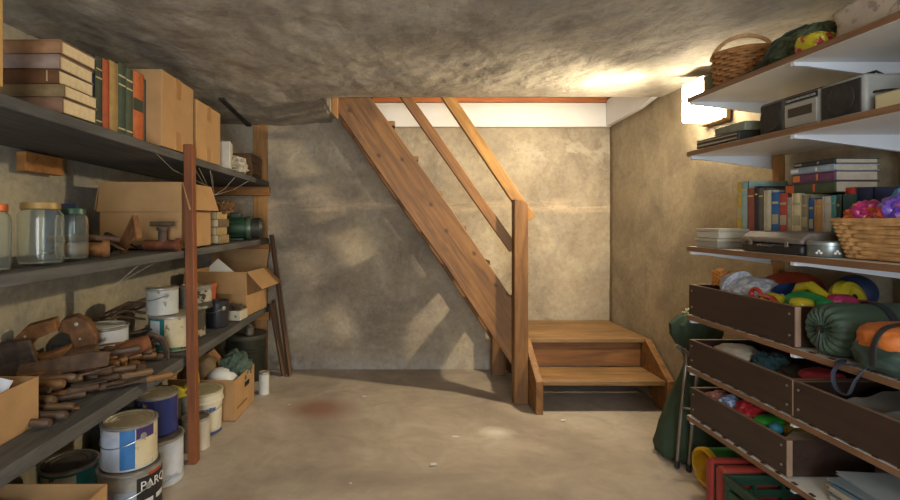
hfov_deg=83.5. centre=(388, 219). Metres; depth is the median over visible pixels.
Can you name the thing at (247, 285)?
cardboard box
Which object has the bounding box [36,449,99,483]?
paint can
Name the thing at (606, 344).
step platform
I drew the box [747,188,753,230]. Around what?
book
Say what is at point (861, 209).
ball
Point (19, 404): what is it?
cardboard box
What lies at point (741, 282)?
net bag
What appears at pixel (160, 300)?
paint can
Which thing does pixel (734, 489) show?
plastic crate
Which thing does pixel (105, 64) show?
book
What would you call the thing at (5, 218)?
glass jar
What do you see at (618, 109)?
trim
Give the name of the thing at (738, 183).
book
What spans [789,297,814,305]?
ball
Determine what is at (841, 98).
speaker grille
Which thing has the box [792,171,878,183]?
book
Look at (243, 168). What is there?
packet
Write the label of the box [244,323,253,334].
jar
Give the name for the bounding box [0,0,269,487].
shelving rack
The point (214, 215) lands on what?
book
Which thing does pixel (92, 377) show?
chisel
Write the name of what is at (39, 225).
glass jar
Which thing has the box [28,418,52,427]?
file
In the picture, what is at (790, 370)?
cloth bundle
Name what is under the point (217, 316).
bucket
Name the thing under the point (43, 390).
chisel
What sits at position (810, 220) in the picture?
print
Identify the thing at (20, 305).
wall
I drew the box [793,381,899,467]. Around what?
storage bin
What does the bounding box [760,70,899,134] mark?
boombox
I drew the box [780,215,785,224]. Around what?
print
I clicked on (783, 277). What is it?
disc
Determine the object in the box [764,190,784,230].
book
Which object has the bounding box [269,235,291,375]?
batten
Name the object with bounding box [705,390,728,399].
cloth bundle
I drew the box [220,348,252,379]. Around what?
cloth bundle
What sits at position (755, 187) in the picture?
book
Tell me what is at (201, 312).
paint can
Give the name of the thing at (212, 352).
wood offcut
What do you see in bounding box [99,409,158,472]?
paint can
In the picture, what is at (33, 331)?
plate
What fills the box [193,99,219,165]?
cardboard box
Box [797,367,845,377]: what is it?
cloth bundle
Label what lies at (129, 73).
book
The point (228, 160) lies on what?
packet
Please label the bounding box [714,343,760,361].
cloth bundle
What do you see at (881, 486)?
folder
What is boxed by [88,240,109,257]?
pipe fitting
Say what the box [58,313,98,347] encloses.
plate
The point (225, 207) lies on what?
rag
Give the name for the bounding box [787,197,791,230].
book
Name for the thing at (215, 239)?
book
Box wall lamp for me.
[682,75,730,126]
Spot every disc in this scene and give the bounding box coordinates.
[753,414,785,426]
[765,272,825,295]
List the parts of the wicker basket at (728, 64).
handle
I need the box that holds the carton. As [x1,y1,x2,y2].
[228,308,246,320]
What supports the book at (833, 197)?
on the wall shelving
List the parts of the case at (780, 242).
handle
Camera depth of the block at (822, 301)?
1.57 m
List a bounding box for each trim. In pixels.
[218,98,250,126]
[321,98,334,118]
[373,97,606,102]
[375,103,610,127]
[606,97,656,125]
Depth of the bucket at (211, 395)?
2.59 m
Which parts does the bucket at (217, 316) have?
lid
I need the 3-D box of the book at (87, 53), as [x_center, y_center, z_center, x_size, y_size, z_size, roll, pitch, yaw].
[-1.075,-0.434,1.679,0.150,0.240,0.036,0,0,0]
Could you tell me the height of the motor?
0.180 m
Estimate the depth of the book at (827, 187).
1.61 m
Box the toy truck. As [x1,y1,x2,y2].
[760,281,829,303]
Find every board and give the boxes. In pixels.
[16,351,109,375]
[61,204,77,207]
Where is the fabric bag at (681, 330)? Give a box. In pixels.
[653,308,726,464]
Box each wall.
[0,23,184,483]
[197,97,609,368]
[609,19,899,397]
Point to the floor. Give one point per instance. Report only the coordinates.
(314, 435)
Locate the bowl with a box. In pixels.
[207,367,237,379]
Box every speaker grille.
[760,101,781,133]
[822,77,860,119]
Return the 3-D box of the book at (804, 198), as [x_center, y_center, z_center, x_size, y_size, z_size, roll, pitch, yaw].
[1.479,0.013,1.684,0.161,0.192,0.026,0,0,0]
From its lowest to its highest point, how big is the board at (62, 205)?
0.200 m
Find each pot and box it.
[206,282,216,298]
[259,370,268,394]
[771,283,796,294]
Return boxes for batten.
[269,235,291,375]
[269,303,286,375]
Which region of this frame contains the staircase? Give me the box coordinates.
[331,97,534,404]
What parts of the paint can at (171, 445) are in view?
lid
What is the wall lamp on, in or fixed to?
attached to the wall at (660, 195)
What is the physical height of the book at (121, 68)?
0.273 m
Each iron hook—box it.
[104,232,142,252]
[144,332,169,359]
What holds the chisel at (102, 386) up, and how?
on the shelving rack
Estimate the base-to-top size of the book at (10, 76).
0.042 m
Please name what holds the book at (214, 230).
on the book at (215, 239)
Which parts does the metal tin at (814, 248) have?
lid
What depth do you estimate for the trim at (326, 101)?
3.31 m
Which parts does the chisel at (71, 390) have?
blade, handle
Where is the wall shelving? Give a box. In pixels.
[687,11,899,499]
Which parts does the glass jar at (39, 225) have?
lid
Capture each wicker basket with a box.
[709,34,771,86]
[830,218,899,261]
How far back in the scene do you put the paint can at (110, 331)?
2.18 m
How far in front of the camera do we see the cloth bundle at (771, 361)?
1.80 m
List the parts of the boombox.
cassette door, carrying handle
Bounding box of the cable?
[873,88,899,92]
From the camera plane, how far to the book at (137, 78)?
1.99 m
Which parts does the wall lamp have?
plate, rail, plate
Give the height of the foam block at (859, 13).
0.102 m
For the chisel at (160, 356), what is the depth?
2.21 m
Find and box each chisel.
[39,386,51,394]
[39,389,86,401]
[39,402,74,411]
[39,410,68,419]
[49,383,98,395]
[83,375,99,379]
[93,379,124,390]
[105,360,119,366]
[106,371,172,388]
[109,356,127,363]
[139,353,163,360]
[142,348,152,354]
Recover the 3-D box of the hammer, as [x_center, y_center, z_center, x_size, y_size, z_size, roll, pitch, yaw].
[-1.121,0.527,1.969,0.255,0.041,0.100,0,0,-29]
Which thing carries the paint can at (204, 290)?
on the paint can at (201, 312)
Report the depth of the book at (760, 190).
1.88 m
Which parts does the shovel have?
ring handle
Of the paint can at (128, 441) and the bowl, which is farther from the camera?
the bowl
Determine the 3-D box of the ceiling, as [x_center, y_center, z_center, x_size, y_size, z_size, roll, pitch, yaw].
[0.105,-0.820,1.060,3.270,0.246,5.520,0,0,0]
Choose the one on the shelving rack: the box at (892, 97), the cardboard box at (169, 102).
the cardboard box at (169, 102)
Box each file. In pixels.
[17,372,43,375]
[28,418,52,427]
[39,378,65,387]
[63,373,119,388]
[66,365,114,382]
[74,368,111,376]
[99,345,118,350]
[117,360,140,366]
[128,353,141,359]
[135,352,156,359]
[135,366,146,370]
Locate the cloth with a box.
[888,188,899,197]
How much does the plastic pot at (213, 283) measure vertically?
0.096 m
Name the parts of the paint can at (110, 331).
lid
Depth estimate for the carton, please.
3.08 m
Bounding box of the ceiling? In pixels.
[3,0,855,125]
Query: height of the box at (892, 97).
0.050 m
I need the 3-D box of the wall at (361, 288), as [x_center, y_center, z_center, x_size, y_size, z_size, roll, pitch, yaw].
[0.105,-0.240,3.773,3.270,2.800,0.108,0,0,0]
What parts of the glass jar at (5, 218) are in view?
lid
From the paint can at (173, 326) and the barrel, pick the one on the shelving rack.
the paint can at (173, 326)
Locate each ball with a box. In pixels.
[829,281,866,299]
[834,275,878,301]
[843,199,879,217]
[873,193,899,217]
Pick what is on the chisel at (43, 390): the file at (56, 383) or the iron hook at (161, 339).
the file at (56, 383)
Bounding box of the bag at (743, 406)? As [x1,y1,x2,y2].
[733,399,765,419]
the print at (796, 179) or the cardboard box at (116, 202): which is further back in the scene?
the cardboard box at (116, 202)
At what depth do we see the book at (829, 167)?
1.59 m
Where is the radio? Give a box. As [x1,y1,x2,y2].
[715,121,760,135]
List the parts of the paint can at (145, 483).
lid, handle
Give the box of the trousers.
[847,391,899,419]
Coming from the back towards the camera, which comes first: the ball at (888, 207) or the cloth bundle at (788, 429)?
the cloth bundle at (788, 429)
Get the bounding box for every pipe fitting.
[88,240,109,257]
[142,221,181,250]
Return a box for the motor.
[227,213,263,239]
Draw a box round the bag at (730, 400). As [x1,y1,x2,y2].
[718,394,739,407]
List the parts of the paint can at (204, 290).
lid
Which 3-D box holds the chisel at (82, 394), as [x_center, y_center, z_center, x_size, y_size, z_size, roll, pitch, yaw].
[-1.185,0.603,1.690,0.280,0.041,0.045,0,0,-26]
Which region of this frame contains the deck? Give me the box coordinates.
[697,131,760,148]
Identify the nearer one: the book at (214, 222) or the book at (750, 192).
the book at (750, 192)
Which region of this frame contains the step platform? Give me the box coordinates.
[506,320,674,413]
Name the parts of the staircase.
rail, handrail, foot post, newel post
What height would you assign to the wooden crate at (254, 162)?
0.159 m
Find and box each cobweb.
[91,263,153,294]
[156,153,247,195]
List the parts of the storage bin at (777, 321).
panel, panel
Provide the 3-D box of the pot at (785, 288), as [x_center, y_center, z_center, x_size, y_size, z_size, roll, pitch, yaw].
[1.427,0.277,1.773,0.119,0.102,0.118,0,0,8]
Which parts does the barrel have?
lid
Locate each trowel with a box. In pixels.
[33,370,60,375]
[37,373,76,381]
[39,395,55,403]
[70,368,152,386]
[112,364,135,372]
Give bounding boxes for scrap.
[229,303,245,310]
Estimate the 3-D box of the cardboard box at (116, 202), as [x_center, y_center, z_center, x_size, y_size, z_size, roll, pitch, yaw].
[-1.116,-0.020,2.446,0.434,0.306,0.390,0,0,0]
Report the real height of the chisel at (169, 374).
0.030 m
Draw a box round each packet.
[220,141,239,170]
[237,156,249,173]
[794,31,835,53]
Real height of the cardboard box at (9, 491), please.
0.300 m
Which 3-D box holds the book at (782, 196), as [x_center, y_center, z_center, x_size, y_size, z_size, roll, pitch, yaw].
[1.479,0.007,1.776,0.161,0.204,0.034,0,0,0]
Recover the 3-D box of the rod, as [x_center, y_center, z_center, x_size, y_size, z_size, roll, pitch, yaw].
[-1.098,0.065,1.804,0.225,0.033,0.039,0,0,-27]
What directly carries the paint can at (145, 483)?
on the floor
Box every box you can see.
[0,376,38,445]
[0,484,106,499]
[94,182,218,248]
[130,69,192,153]
[168,363,253,420]
[183,249,281,315]
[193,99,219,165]
[695,237,748,247]
[696,228,749,237]
[875,89,899,108]
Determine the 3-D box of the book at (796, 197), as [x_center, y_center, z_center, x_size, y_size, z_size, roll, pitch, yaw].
[1.479,0.009,1.718,0.161,0.201,0.038,0,0,0]
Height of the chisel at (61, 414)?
0.030 m
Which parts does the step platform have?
leg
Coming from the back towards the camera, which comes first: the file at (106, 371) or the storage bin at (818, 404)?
the file at (106, 371)
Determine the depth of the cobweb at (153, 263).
1.84 m
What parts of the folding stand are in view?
tube leg, tube leg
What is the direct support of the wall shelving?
on the floor
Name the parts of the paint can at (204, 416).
lid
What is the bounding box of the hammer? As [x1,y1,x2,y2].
[109,345,139,355]
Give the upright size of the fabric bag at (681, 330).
0.696 m
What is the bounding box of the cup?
[768,423,783,433]
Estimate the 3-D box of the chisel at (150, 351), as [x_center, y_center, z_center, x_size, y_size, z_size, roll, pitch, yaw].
[-1.119,0.566,2.135,0.204,0.030,0.030,0,0,-12]
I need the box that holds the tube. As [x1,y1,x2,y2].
[692,447,743,487]
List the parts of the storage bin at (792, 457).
panel, panel, panel, panel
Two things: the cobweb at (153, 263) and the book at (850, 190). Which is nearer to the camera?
the book at (850, 190)
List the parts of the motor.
plate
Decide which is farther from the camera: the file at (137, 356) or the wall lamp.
the wall lamp
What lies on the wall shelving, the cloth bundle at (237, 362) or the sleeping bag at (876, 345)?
the sleeping bag at (876, 345)
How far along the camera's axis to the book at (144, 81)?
2.04 m
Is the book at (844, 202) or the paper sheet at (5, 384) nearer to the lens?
the paper sheet at (5, 384)
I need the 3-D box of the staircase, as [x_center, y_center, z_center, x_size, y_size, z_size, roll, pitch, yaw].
[0.275,0.081,3.330,1.250,2.058,0.660,0,0,0]
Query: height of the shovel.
0.096 m
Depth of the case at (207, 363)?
2.89 m
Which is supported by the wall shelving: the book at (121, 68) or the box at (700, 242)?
the box at (700, 242)
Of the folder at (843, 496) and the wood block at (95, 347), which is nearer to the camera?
the folder at (843, 496)
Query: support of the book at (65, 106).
on the shelving rack
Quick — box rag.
[215,200,235,213]
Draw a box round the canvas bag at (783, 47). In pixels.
[739,21,836,76]
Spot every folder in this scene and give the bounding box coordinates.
[826,484,853,499]
[826,492,839,499]
[827,477,875,499]
[829,483,862,499]
[829,491,842,499]
[836,471,899,499]
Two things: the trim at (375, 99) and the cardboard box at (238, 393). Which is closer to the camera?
the cardboard box at (238, 393)
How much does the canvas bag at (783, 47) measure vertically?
0.122 m
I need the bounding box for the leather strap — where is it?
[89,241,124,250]
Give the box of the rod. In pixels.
[89,234,119,241]
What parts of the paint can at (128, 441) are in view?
handle, lid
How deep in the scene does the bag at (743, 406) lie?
1.85 m
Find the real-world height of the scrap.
0.043 m
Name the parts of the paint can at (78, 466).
lid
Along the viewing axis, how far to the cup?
1.71 m
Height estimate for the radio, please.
0.034 m
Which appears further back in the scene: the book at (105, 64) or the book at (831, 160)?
the book at (105, 64)
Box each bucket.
[181,382,224,434]
[206,299,229,327]
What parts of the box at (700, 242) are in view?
lid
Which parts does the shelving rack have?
post, iron strip, iron strip, iron strip, iron bracket, iron strip, iron strip, shelf, shelf, shelf, iron strip, iron strip, post, post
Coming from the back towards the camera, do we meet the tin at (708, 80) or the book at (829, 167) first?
the tin at (708, 80)
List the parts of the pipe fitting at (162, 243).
valve handle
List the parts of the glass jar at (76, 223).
lid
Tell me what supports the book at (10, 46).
on the book at (10, 61)
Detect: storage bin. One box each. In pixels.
[689,284,814,346]
[689,339,871,415]
[691,387,874,476]
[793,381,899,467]
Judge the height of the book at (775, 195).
0.210 m
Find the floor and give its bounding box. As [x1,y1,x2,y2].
[99,369,705,499]
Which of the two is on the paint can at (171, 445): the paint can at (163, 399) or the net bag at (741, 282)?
the paint can at (163, 399)
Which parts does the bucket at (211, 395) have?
lid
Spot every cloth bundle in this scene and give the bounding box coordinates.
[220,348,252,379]
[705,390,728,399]
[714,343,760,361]
[750,350,791,370]
[775,363,805,377]
[782,421,806,435]
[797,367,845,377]
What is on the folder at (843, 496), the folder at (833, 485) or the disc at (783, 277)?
the folder at (833, 485)
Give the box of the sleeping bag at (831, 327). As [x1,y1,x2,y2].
[805,302,899,356]
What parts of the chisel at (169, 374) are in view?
blade, handle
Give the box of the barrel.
[224,329,266,381]
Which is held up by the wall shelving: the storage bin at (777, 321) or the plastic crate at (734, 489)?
the storage bin at (777, 321)
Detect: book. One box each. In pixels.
[0,84,97,109]
[3,39,95,70]
[3,54,93,84]
[3,69,93,95]
[15,97,96,123]
[87,53,93,96]
[92,55,101,126]
[101,58,108,128]
[107,60,117,131]
[115,62,125,134]
[126,67,132,136]
[132,70,142,139]
[143,79,145,140]
[211,212,226,218]
[211,219,228,226]
[211,227,226,234]
[211,234,228,243]
[737,182,740,228]
[741,181,787,228]
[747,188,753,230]
[754,186,784,230]
[758,188,784,230]
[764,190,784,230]
[771,192,784,230]
[779,193,791,230]
[785,181,879,194]
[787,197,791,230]
[790,164,878,174]
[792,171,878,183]
[792,193,835,230]
[794,158,879,167]
[801,195,830,230]
[808,198,821,230]
[814,199,821,231]
[822,196,830,231]
[831,195,835,231]
[836,194,856,217]
[845,187,861,193]
[856,187,899,201]
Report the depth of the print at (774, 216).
1.81 m
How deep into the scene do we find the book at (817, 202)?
1.63 m
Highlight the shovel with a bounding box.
[749,287,778,301]
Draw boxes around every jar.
[0,203,11,271]
[16,202,63,264]
[61,208,88,260]
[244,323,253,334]
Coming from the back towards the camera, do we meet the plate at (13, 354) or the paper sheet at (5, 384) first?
the plate at (13, 354)
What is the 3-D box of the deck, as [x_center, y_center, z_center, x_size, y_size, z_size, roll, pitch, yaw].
[1.373,-0.309,1.950,0.204,0.036,0.240,0,0,-2]
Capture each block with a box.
[65,344,98,355]
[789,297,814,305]
[815,299,832,305]
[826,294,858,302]
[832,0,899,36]
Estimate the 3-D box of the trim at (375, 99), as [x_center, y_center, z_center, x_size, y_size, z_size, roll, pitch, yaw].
[0.695,-0.901,3.678,1.790,0.077,0.055,0,0,0]
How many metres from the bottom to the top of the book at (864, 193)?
0.209 m
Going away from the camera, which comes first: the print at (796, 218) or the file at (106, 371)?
the print at (796, 218)
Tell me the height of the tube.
0.162 m
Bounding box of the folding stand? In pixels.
[674,344,698,471]
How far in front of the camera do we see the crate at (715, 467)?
1.82 m
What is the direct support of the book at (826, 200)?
on the wall shelving
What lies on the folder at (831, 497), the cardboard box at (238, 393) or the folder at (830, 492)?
the folder at (830, 492)
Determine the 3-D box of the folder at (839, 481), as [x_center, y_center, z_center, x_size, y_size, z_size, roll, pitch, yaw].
[1.441,0.757,1.275,0.300,0.006,0.390,0,0,-2]
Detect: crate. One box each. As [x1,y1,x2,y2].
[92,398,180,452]
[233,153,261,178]
[706,457,805,499]
[723,474,802,499]
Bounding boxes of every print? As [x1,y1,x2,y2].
[133,97,142,112]
[772,214,777,223]
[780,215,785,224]
[786,186,793,192]
[793,176,799,182]
[793,215,799,224]
[802,217,806,226]
[809,219,812,227]
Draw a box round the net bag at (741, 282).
[711,267,784,296]
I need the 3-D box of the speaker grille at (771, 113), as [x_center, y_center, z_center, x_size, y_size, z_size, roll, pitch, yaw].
[1.297,-0.346,1.698,0.006,0.094,0.093,0,0,0]
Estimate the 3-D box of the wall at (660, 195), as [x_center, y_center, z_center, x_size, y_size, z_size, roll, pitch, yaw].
[1.693,-0.240,1.010,0.109,2.800,5.420,0,0,0]
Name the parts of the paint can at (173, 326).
lid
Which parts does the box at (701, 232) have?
lid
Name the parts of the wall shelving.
shelf, shelf, shelf, shelf, shelf, shelf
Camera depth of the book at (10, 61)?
1.47 m
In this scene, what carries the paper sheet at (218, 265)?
in the cardboard box at (247, 285)
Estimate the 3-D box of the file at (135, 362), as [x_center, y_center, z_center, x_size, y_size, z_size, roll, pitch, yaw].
[-1.175,0.607,2.103,0.244,0.030,0.030,-1,0,-4]
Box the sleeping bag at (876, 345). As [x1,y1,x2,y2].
[831,321,899,395]
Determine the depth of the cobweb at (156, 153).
2.63 m
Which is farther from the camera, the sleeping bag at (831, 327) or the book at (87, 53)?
the book at (87, 53)
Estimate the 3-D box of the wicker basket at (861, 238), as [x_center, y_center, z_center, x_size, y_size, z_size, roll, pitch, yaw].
[1.425,0.051,1.265,0.316,0.112,0.423,0,0,-2]
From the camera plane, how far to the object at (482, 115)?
3.67 m
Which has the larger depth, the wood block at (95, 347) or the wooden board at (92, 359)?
the wood block at (95, 347)
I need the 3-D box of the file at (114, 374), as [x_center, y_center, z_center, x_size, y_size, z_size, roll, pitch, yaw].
[-1.150,0.608,1.868,0.252,0.033,0.030,0,0,-35]
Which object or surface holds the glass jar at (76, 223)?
on the shelving rack
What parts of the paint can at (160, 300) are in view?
lid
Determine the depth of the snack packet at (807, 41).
1.52 m
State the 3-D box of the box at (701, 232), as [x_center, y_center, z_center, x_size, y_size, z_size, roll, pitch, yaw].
[1.329,0.052,1.995,0.124,0.037,0.134,0,0,-2]
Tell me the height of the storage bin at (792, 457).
0.116 m
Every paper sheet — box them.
[0,378,12,392]
[209,259,233,271]
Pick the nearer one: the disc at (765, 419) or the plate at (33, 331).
the disc at (765, 419)
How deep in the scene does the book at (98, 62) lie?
1.72 m
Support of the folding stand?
on the floor
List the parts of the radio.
panel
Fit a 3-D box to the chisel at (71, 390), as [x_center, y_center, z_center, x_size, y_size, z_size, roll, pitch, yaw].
[-1.123,0.588,1.705,0.231,0.033,0.030,0,0,-36]
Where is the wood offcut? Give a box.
[207,348,221,366]
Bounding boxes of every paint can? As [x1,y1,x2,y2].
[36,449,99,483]
[94,320,129,348]
[96,451,162,499]
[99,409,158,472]
[133,385,178,436]
[145,285,178,315]
[148,309,185,352]
[158,426,184,488]
[179,306,205,336]
[180,283,212,308]
[181,411,210,452]
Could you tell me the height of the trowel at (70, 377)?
0.034 m
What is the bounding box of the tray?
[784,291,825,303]
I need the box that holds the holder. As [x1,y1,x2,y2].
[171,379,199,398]
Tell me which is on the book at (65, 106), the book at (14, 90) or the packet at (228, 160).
the book at (14, 90)
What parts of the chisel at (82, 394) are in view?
iron strip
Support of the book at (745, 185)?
on the wall shelving
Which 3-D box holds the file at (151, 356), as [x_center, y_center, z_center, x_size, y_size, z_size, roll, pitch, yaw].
[-1.105,0.585,2.130,0.207,0.030,0.030,0,0,-23]
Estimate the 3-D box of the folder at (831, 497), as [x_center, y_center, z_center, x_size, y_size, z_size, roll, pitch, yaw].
[1.435,0.809,1.275,0.300,0.016,0.390,0,0,0]
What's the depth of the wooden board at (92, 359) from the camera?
1.79 m
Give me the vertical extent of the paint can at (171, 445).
0.191 m
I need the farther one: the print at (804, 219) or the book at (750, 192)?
the book at (750, 192)
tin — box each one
[703,74,714,90]
[805,240,846,257]
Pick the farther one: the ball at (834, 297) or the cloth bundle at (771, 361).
the cloth bundle at (771, 361)
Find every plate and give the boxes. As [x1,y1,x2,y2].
[0,339,38,375]
[13,316,72,360]
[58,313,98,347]
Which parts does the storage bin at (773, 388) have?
panel, panel, panel, panel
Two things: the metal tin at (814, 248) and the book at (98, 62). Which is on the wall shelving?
the metal tin at (814, 248)
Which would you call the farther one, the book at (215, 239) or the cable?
the book at (215, 239)
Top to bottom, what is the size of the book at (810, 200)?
0.181 m
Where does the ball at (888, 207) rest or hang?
in the wicker basket at (861, 238)
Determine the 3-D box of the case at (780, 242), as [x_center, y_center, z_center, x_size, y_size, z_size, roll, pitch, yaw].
[1.370,0.073,1.655,0.264,0.072,0.270,0,0,1]
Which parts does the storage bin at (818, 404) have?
panel, panel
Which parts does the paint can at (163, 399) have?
lid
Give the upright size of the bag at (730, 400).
0.082 m
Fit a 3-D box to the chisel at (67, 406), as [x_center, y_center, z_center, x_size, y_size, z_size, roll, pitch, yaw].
[-1.126,0.605,1.606,0.208,0.032,0.030,0,0,-9]
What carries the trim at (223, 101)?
attached to the wall at (361, 288)
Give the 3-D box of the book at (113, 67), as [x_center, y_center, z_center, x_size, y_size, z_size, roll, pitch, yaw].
[-1.075,-0.443,1.817,0.150,0.262,0.055,0,0,0]
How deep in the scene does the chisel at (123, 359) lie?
2.02 m
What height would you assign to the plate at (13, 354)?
0.157 m
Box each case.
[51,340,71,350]
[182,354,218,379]
[741,231,838,255]
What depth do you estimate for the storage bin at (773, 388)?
1.80 m

